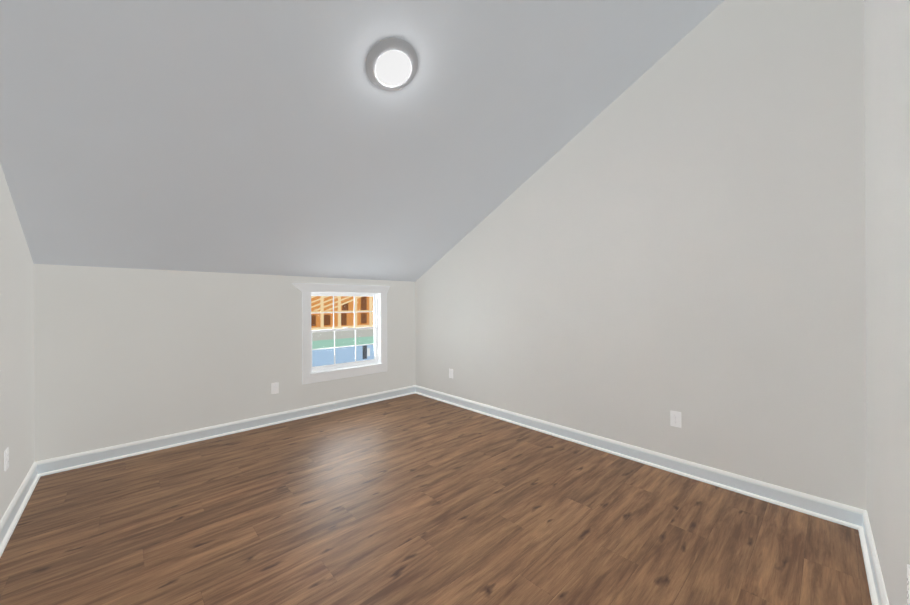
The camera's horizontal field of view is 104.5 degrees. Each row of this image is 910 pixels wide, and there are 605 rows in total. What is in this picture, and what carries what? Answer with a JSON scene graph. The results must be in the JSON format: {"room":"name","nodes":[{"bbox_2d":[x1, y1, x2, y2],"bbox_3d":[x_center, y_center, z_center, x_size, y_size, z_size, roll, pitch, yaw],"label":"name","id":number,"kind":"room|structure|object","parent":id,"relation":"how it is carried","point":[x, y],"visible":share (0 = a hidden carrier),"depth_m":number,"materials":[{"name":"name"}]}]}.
{"room":"empty attic room","nodes":[
{"label":"empty attic room","id":0,"kind":"room"},
{"bbox_2d":[0,163,33,520],"bbox_3d":[-1.724,-0.764,0.994,0.160,4.099,4.616,0,0,-43],"label":"wall","id":1,"kind":"structure","parent":0,"point":[16,350],"depth_m":2.16,"materials":[{"name":"paint"}]},
{"bbox_2d":[4,448,8,470],"bbox_3d":[-2.543,0.890,1.998,0.008,0.114,0.070,0,0,-43],"label":"electrical outlet","id":2,"kind":"object","parent":1,"relation":"attached to","point":[6,458],"visible":0.98,"depth_m":1.98,"materials":[{"name":"white plastic"}]},
{"bbox_2d":[0,462,39,557],"bbox_3d":[-1.661,1.231,1.075,0.033,0.108,4.251,0,0,-43],"label":"baseboard","id":3,"kind":"structure","parent":1,"relation":"attached to","point":[13,513],"depth_m":2.12,"materials":[{"name":"white wood"}]},
{"bbox_2d":[34,264,415,461],"bbox_3d":[-1.901,0.348,3.875,3.833,1.880,0.160,0,0,-43],"label":"wall","id":4,"kind":"structure","parent":0,"point":[125,355],"depth_m":3.16,"materials":[{"name":"paint"}]},
{"bbox_2d":[36,385,415,476],"bbox_3d":[-1.831,1.234,3.804,3.513,0.108,0.033,0,0,-43],"label":"baseboard","id":5,"kind":"structure","parent":4,"relation":"attached to","point":[72,461],"depth_m":3.28,"materials":[{"name":"white wood"}]},
{"bbox_2d":[271,383,278,393],"bbox_3d":[-1.915,0.912,3.745,0.070,0.114,0.008,0,0,-43],"label":"electrical outlet","id":6,"kind":"object","parent":4,"relation":"attached to","point":[274,388],"visible":1,"depth_m":3.74,"materials":[{"name":"white plastic"}]},
{"bbox_2d":[292,283,389,383],"bbox_3d":[-1.369,0.349,4.329,1.239,1.130,0.155,0,0,-43],"label":"window","id":7,"kind":"structure","parent":4,"relation":"in","point":[334,371],"depth_m":4.31,"materials":[{"name":"white wood"}]},
{"bbox_2d":[0,0,723,281],"bbox_3d":[-0.339,-1.504,2.199,3.833,2.429,4.476,0,0,-43],"label":"ceiling","id":8,"kind":"structure","parent":0,"point":[277,137],"depth_m":2.31,"materials":[{"name":"paint"}]},
{"bbox_2d":[365,37,417,90],"bbox_3d":[-0.371,-1.404,2.107,0.320,0.040,0.320,0,-27,-43],"label":"recessed light","id":9,"kind":"object","parent":8,"relation":"in","point":[391,63],"visible":0.98,"depth_m":2.07,"materials":[{"name":"grey plastic"}]},
{"bbox_2d":[0,394,871,604],"bbox_3d":[-0.374,1.341,2.248,3.833,0.120,4.616,0,0,-43],"label":"floor","id":10,"kind":"structure","parent":0,"point":[414,499],"depth_m":1.99,"materials":[{"name":"brown wood"}]},
{"bbox_2d":[415,0,866,510],"bbox_3d":[0.958,-0.774,3.504,0.160,4.099,4.616,0,0,-43],"label":"wall","id":11,"kind":"structure","parent":0,"point":[679,226],"depth_m":2.52,"materials":[{"name":"paint"}]},
{"bbox_2d":[449,369,452,377],"bbox_3d":[-0.050,0.900,4.464,0.008,0.114,0.070,0,0,-43],"label":"electrical outlet","id":12,"kind":"object","parent":11,"relation":"attached to","point":[450,373],"visible":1,"depth_m":4.46,"materials":[{"name":"white plastic"}]},
{"bbox_2d":[415,385,865,529],"bbox_3d":[0.856,1.222,3.479,0.033,0.108,4.181,0,0,-43],"label":"baseboard","id":13,"kind":"structure","parent":11,"relation":"attached to","point":[836,512],"depth_m":2.59,"materials":[{"name":"white wood"}]},
{"bbox_2d":[671,411,680,427],"bbox_3d":[1.656,0.874,2.641,0.008,0.114,0.070,0,0,-43],"label":"electrical outlet","id":14,"kind":"object","parent":11,"relation":"attached to","point":[675,419],"visible":1,"depth_m":2.64,"materials":[{"name":"white plastic"}]},
{"bbox_2d":[864,0,909,604],"bbox_3d":[1.084,-0.776,0.681,3.833,4.099,0.237,0,0,-43],"label":"wall","id":15,"kind":"structure","parent":0,"point":[887,129],"depth_m":1.34,"materials":[{"name":"paint"}]},
{"bbox_2d":[858,511,888,604],"bbox_3d":[1.027,1.220,0.750,3.514,0.108,0.103,0,0,-43],"label":"baseboard","id":16,"kind":"structure","parent":15,"relation":"attached to","point":[878,593],"depth_m":1.62,"materials":[{"name":"white wood"}]},
{"bbox_2d":[907,564,909,604],"bbox_3d":[1.328,0.838,1.028,0.070,0.114,0.008,0,0,-44],"label":"electrical outlet","id":17,"kind":"object","parent":15,"relation":"attached to","point":[908,583],"visible":1,"depth_m":1.03,"materials":[{"name":"white plastic"}]},
{"label":"outside","id":18,"kind":"structure","parent":0,"visible":0},
{"bbox_2d":[311,296,373,366],"bbox_3d":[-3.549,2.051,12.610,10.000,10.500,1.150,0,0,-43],"label":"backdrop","id":19,"kind":"structure","parent":18,"point":[327,318],"depth_m":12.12,"materials":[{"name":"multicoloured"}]}
]}

